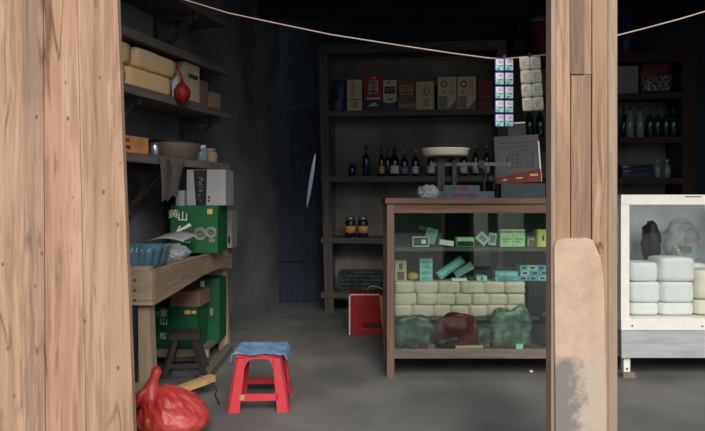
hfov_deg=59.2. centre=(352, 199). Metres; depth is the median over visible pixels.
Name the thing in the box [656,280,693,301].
pack
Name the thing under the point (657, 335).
display case
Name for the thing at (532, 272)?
packet
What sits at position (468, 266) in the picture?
packet
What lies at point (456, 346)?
packet
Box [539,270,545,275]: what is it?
packet
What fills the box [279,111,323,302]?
door
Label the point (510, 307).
pack
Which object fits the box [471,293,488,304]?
pack
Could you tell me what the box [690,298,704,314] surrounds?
pack
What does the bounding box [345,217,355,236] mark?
jar
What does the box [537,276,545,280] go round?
packet
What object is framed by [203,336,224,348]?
shelf
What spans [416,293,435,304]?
pack
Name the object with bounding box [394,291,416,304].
pack
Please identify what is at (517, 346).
packet
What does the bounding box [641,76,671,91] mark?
print
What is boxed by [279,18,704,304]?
wall
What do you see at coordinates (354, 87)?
box
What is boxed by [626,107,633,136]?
bottle
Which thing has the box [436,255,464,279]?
packet
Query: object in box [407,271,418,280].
wrapper
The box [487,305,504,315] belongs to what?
pack
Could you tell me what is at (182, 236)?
paper sheet
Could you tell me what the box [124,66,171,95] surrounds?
bundle
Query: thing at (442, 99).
print
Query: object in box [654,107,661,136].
bottle
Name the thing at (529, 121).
bottle
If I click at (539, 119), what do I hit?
bottle
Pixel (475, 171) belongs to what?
bottle
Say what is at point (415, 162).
bottle
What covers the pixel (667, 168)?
bottle
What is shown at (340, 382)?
floor
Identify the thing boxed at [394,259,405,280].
packet
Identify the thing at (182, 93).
net bag
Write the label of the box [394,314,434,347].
plastic sack
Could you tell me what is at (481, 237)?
packet
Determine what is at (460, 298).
pack
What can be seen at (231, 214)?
carton
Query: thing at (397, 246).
shelf
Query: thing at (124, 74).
bundle
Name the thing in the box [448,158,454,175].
bottle
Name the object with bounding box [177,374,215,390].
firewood
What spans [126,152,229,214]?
wall shelf
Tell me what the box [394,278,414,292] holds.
pack
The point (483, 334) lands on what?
plastic sack
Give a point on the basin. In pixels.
(186, 149)
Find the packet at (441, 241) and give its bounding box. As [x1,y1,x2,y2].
[438,239,453,245]
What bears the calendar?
on the carton at (505, 190)
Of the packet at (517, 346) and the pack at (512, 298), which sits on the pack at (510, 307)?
the pack at (512, 298)
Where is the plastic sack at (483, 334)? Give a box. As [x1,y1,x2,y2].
[476,327,490,347]
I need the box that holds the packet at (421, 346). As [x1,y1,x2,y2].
[419,344,426,348]
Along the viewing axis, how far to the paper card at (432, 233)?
4.10 m
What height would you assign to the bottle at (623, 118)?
0.304 m
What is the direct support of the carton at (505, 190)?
on the display case at (402, 217)
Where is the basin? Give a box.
[148,139,203,159]
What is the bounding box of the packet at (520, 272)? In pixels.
[517,270,529,275]
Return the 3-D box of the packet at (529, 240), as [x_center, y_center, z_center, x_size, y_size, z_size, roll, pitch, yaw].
[1.150,0.268,4.029,0.055,0.066,0.082,0,0,0]
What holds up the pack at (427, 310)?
on the display case at (402, 217)
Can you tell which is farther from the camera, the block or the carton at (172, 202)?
the carton at (172, 202)
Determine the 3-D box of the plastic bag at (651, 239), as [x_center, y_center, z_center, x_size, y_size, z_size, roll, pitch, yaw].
[2.020,0.269,4.199,0.136,0.268,0.122,0,0,0]
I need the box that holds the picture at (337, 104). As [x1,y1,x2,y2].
[334,101,340,109]
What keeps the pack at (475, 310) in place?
on the display case at (402, 217)
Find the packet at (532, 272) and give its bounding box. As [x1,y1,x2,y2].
[529,270,538,275]
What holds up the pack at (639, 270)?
on the pack at (639, 291)
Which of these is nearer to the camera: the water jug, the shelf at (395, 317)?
the shelf at (395, 317)
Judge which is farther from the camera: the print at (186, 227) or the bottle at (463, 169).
the bottle at (463, 169)
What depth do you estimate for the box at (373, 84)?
6.02 m
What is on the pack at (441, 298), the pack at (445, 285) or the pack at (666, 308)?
the pack at (445, 285)
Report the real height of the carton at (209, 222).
0.309 m
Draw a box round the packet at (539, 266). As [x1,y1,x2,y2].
[535,264,545,269]
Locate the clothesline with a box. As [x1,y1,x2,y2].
[185,0,704,58]
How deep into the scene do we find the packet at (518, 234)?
3.99 m
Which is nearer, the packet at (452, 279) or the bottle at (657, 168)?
the packet at (452, 279)
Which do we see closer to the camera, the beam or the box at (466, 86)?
the beam
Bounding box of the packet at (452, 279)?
[451,278,466,280]
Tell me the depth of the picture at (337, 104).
6.06 m
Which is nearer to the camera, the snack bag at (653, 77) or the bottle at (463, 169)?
the snack bag at (653, 77)
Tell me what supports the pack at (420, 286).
on the pack at (422, 298)
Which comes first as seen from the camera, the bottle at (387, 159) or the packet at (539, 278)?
the packet at (539, 278)
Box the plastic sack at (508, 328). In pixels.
[489,305,531,347]
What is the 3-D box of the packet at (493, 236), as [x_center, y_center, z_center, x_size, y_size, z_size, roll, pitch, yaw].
[0.907,0.253,4.029,0.059,0.083,0.032,0,0,0]
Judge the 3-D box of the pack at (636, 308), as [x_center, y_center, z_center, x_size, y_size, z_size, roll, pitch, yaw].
[1.851,0.692,4.030,0.190,0.077,0.202,0,0,0]
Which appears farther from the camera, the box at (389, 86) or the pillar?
the box at (389, 86)
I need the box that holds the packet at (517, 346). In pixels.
[515,344,522,348]
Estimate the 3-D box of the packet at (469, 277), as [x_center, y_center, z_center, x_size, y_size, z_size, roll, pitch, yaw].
[0.777,0.516,4.140,0.079,0.021,0.080,0,0,0]
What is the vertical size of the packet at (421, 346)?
0.032 m
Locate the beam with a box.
[191,344,232,394]
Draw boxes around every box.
[347,80,362,110]
[364,75,382,109]
[383,80,396,109]
[398,80,414,109]
[416,82,433,109]
[438,77,455,108]
[457,77,475,108]
[477,80,491,108]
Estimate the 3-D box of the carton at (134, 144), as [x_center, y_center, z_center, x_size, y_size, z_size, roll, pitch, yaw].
[-1.359,-0.320,3.659,0.192,0.105,0.242,0,0,17]
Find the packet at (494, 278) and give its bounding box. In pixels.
[492,276,518,280]
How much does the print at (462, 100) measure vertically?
0.118 m
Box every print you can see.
[176,223,190,242]
[400,85,412,94]
[439,96,446,108]
[458,96,466,108]
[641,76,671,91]
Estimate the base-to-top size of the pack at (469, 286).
0.076 m
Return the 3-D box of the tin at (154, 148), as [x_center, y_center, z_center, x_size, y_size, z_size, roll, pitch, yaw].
[-1.218,-0.308,3.816,0.068,0.083,0.068,0,0,17]
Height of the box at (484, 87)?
0.278 m
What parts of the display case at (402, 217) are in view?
leg, glass pane, leg, rail, rail, panel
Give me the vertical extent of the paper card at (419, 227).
0.048 m
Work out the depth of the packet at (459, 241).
3.99 m
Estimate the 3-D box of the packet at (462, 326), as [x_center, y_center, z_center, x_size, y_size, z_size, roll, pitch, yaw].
[0.652,0.820,3.910,0.268,0.225,0.088,0,0,0]
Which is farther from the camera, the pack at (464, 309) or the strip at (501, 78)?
the pack at (464, 309)
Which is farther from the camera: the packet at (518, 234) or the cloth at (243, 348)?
the packet at (518, 234)
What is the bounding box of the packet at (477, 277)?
[475,275,486,280]
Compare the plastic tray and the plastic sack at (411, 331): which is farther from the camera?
the plastic sack at (411, 331)
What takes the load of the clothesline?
attached to the wall at (248, 141)
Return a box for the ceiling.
[254,0,704,22]
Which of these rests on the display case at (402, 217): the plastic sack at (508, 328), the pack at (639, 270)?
the plastic sack at (508, 328)
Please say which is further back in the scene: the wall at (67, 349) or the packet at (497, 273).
the packet at (497, 273)
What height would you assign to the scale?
0.328 m
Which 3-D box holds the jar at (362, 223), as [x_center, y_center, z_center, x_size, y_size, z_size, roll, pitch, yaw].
[0.103,0.262,6.084,0.103,0.199,0.103,0,0,0]
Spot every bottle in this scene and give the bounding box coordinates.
[170,74,178,95]
[363,146,368,175]
[378,148,384,175]
[385,150,389,175]
[390,148,398,175]
[400,151,407,175]
[412,150,418,175]
[427,157,434,175]
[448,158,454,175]
[460,156,466,175]
[472,145,478,175]
[483,145,489,175]
[525,111,533,134]
[536,110,543,137]
[620,107,626,136]
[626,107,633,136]
[636,107,643,136]
[646,107,653,136]
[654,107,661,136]
[654,160,660,177]
[662,107,669,136]
[663,160,670,177]
[670,107,677,136]
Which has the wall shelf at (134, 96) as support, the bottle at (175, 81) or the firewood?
the bottle at (175, 81)
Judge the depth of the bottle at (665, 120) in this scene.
5.78 m
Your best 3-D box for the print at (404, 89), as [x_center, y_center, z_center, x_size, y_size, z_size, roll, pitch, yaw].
[0.521,-1.063,5.989,0.116,0.090,0.002,0,0,6]
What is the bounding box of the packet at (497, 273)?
[493,270,517,276]
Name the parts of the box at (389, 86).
label panel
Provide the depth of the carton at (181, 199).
4.07 m
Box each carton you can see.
[125,135,147,153]
[156,301,206,348]
[167,198,175,243]
[169,205,226,252]
[170,287,209,306]
[175,61,198,102]
[176,190,189,205]
[187,170,232,205]
[195,275,225,339]
[199,79,207,105]
[208,92,220,108]
[227,210,236,247]
[349,286,382,334]
[498,183,544,197]
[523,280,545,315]
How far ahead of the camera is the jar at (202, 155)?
4.32 m
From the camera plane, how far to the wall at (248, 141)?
5.58 m
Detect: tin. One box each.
[149,143,159,155]
[333,80,346,110]
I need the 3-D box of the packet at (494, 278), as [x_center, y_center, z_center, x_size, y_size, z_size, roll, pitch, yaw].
[1.007,0.514,4.079,0.156,0.025,0.082,0,0,0]
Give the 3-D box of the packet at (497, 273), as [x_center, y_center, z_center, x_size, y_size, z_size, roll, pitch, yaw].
[1.005,0.483,4.079,0.147,0.035,0.082,0,0,0]
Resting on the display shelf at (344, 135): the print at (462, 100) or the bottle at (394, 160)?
the bottle at (394, 160)
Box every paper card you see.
[418,225,426,230]
[425,227,438,244]
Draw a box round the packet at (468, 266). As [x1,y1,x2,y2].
[453,261,473,277]
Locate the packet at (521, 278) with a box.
[518,275,527,280]
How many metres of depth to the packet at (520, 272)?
4.05 m
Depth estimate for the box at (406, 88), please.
5.99 m
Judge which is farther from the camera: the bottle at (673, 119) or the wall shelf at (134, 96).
the bottle at (673, 119)
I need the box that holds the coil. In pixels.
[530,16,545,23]
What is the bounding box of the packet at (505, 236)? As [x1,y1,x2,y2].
[498,229,512,246]
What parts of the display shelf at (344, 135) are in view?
post, post, post, post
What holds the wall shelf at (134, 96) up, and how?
attached to the wall at (248, 141)
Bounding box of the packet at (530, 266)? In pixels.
[525,264,536,269]
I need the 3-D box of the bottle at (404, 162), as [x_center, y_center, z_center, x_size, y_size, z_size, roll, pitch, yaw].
[0.504,-0.357,6.032,0.075,0.246,0.075,0,0,0]
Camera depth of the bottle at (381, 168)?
6.03 m
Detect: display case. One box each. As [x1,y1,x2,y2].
[381,198,545,377]
[617,195,704,371]
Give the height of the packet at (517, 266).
0.032 m
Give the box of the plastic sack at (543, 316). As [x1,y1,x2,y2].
[541,310,545,346]
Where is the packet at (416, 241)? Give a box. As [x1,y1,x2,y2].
[411,236,428,246]
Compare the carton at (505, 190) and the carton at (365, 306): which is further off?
the carton at (365, 306)
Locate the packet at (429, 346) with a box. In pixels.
[427,344,434,348]
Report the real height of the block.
0.030 m
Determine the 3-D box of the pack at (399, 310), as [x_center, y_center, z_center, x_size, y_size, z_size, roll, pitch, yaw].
[0.332,0.717,4.099,0.116,0.075,0.204,0,0,1]
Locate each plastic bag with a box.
[135,366,209,430]
[640,220,661,259]
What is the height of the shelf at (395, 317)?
0.020 m
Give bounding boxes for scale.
[422,147,510,197]
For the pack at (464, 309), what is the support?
on the display case at (402, 217)
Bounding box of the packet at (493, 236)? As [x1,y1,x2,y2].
[487,232,496,244]
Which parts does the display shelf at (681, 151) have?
post, panel, post, post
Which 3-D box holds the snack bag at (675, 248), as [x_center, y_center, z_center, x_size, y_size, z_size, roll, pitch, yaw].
[2.230,0.261,4.213,0.268,0.284,0.160,0,0,0]
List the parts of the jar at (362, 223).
lid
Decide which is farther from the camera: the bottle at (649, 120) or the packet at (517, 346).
the bottle at (649, 120)
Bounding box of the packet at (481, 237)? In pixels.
[475,231,489,245]
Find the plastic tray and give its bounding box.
[130,243,171,269]
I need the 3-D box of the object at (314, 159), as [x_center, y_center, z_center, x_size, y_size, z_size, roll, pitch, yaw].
[0.000,-0.050,8.650,8.000,2.500,0.100,0,0,0]
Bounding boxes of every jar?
[195,145,207,160]
[206,148,217,161]
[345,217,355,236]
[348,164,355,175]
[358,217,367,236]
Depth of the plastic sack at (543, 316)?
3.94 m
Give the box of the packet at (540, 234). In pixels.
[533,229,545,246]
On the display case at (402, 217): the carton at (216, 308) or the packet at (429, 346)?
the packet at (429, 346)
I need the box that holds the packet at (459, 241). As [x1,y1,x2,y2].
[455,237,473,246]
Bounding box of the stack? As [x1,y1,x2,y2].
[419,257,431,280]
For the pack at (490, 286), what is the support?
on the pack at (494, 298)
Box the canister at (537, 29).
[530,21,545,54]
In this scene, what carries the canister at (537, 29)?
on the display shelf at (681, 151)
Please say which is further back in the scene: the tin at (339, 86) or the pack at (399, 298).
the tin at (339, 86)
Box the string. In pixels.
[213,385,219,404]
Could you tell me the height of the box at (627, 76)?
0.260 m
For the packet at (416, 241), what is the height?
0.066 m
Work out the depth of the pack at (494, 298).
4.01 m
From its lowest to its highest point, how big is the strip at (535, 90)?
0.253 m
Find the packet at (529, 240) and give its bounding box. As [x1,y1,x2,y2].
[525,236,534,246]
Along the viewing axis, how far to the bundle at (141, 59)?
3.75 m
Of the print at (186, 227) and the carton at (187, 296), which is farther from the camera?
the carton at (187, 296)
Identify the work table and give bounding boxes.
[130,248,231,393]
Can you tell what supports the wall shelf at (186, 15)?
attached to the wall at (248, 141)
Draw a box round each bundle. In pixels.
[122,41,130,63]
[123,64,125,81]
[124,47,176,78]
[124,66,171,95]
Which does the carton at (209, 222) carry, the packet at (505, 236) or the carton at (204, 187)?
the carton at (204, 187)
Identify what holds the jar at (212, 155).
on the wall shelf at (136, 162)
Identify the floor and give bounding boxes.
[134,303,704,430]
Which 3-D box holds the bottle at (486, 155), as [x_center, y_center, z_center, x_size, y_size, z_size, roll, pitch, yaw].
[1.286,-0.380,5.950,0.062,0.292,0.062,0,0,0]
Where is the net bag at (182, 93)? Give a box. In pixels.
[174,67,190,103]
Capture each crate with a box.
[338,269,382,291]
[617,165,652,177]
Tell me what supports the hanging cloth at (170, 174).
hanging from the wall shelf at (136, 162)
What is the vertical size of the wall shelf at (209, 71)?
0.369 m
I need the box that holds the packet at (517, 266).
[515,264,527,269]
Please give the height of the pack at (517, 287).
0.075 m
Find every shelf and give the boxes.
[121,24,229,119]
[123,0,229,45]
[123,82,229,141]
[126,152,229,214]
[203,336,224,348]
[318,40,506,312]
[394,243,545,250]
[394,315,540,319]
[506,51,697,197]
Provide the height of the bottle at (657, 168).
0.171 m
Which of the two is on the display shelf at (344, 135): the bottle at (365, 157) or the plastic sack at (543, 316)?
the bottle at (365, 157)
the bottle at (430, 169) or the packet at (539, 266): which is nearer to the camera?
the packet at (539, 266)
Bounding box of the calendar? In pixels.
[493,122,541,183]
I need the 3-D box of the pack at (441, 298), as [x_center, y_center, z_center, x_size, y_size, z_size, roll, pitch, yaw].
[0.604,0.642,4.105,0.124,0.076,0.204,0,0,1]
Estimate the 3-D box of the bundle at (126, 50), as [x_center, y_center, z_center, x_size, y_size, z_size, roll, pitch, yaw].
[-1.447,-0.836,3.415,0.264,0.118,0.386,0,0,17]
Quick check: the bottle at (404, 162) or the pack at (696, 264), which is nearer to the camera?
the pack at (696, 264)
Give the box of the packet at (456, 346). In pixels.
[455,345,482,348]
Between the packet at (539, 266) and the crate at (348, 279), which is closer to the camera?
the packet at (539, 266)
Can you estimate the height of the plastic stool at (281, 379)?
0.288 m
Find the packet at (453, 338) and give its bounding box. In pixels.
[438,337,456,343]
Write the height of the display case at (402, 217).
1.112 m
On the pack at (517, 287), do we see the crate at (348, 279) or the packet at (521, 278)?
the packet at (521, 278)
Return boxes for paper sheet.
[149,231,197,241]
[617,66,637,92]
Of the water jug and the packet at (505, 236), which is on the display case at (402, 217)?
the packet at (505, 236)
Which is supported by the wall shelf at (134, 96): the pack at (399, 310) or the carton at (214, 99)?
the carton at (214, 99)
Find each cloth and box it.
[160,157,185,202]
[230,341,290,363]
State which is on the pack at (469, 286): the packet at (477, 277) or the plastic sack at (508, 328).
the packet at (477, 277)
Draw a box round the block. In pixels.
[617,369,635,377]
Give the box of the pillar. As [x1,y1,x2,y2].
[546,0,616,430]
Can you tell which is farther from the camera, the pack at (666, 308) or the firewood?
the pack at (666, 308)
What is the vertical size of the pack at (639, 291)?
0.135 m
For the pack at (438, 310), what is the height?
0.075 m
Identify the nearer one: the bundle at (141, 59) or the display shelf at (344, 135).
the bundle at (141, 59)
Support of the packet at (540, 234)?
on the display case at (402, 217)
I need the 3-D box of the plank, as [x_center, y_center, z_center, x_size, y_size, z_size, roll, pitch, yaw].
[-0.991,1.078,3.645,0.337,0.040,0.070,0,0,-5]
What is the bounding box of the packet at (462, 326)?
[434,312,477,347]
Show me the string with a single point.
(213, 385)
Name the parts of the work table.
leg, leg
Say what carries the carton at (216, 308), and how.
on the work table
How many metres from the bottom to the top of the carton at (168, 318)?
0.275 m
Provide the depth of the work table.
3.22 m
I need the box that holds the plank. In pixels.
[159,378,213,387]
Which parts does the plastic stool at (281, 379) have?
leg, leg, seat, leg, leg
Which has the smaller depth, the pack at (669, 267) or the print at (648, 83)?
the pack at (669, 267)
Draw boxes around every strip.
[494,55,513,126]
[519,53,543,110]
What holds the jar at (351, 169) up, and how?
on the display shelf at (344, 135)
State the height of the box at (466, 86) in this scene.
0.310 m
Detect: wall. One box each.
[0,0,136,430]
[120,0,278,364]
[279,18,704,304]
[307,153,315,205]
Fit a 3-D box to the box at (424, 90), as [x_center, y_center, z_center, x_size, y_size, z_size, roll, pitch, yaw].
[0.703,-1.004,6.020,0.172,0.270,0.101,0,0,6]
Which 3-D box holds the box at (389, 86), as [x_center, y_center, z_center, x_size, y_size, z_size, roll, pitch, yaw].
[0.367,-1.017,6.054,0.138,0.297,0.104,0,0,6]
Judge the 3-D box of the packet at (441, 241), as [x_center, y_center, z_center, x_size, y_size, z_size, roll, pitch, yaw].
[0.608,0.277,4.030,0.096,0.044,0.060,0,0,0]
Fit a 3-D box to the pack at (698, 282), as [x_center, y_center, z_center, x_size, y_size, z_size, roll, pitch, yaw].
[2.287,0.538,4.030,0.212,0.189,0.202,0,0,0]
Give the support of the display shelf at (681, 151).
on the floor
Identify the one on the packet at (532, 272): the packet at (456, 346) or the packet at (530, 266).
the packet at (530, 266)
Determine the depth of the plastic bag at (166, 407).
2.81 m
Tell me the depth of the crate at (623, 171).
5.77 m
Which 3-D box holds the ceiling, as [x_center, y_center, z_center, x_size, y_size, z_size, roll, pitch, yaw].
[0.500,-1.860,4.700,9.000,0.200,5.200,0,0,0]
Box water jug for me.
[617,7,634,51]
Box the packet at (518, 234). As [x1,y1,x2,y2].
[513,229,524,246]
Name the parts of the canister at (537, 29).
lid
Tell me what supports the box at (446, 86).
on the display shelf at (344, 135)
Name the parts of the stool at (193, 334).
leg, leg, seat, leg, leg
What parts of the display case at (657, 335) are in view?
frame post, leg, panel, frame rail, frame rail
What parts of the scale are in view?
name plate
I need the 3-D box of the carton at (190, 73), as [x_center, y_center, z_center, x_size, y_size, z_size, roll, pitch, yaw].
[-1.179,-0.782,4.206,0.202,0.265,0.202,0,0,17]
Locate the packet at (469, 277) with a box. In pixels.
[462,275,474,279]
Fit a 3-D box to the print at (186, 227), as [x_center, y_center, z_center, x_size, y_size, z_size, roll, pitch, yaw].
[-1.104,0.215,4.053,0.117,0.128,0.002,0,0,3]
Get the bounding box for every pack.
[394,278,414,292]
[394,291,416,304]
[394,303,411,316]
[412,303,432,316]
[413,278,437,292]
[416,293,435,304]
[433,305,450,316]
[435,278,459,292]
[436,291,454,304]
[451,305,468,314]
[454,293,471,304]
[459,280,483,293]
[469,304,486,316]
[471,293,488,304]
[482,279,504,293]
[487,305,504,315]
[489,293,506,304]
[503,281,524,293]
[505,304,524,309]
[506,293,524,304]
[617,260,656,280]
[617,281,659,301]
[617,300,657,314]
[647,255,693,280]
[655,301,692,314]
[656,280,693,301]
[689,267,704,298]
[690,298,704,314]
[694,262,704,266]
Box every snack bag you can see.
[638,62,671,92]
[668,235,695,255]
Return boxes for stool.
[160,328,209,378]
[227,354,292,412]
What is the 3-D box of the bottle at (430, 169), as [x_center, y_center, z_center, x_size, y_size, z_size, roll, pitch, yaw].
[0.760,-0.365,6.005,0.074,0.263,0.074,0,0,0]
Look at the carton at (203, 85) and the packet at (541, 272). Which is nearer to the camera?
the packet at (541, 272)
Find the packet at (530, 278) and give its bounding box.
[528,276,536,280]
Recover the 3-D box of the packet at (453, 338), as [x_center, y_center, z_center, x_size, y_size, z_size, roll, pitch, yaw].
[0.594,0.876,3.875,0.116,0.039,0.020,0,0,-1]
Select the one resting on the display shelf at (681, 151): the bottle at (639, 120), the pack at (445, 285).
the bottle at (639, 120)

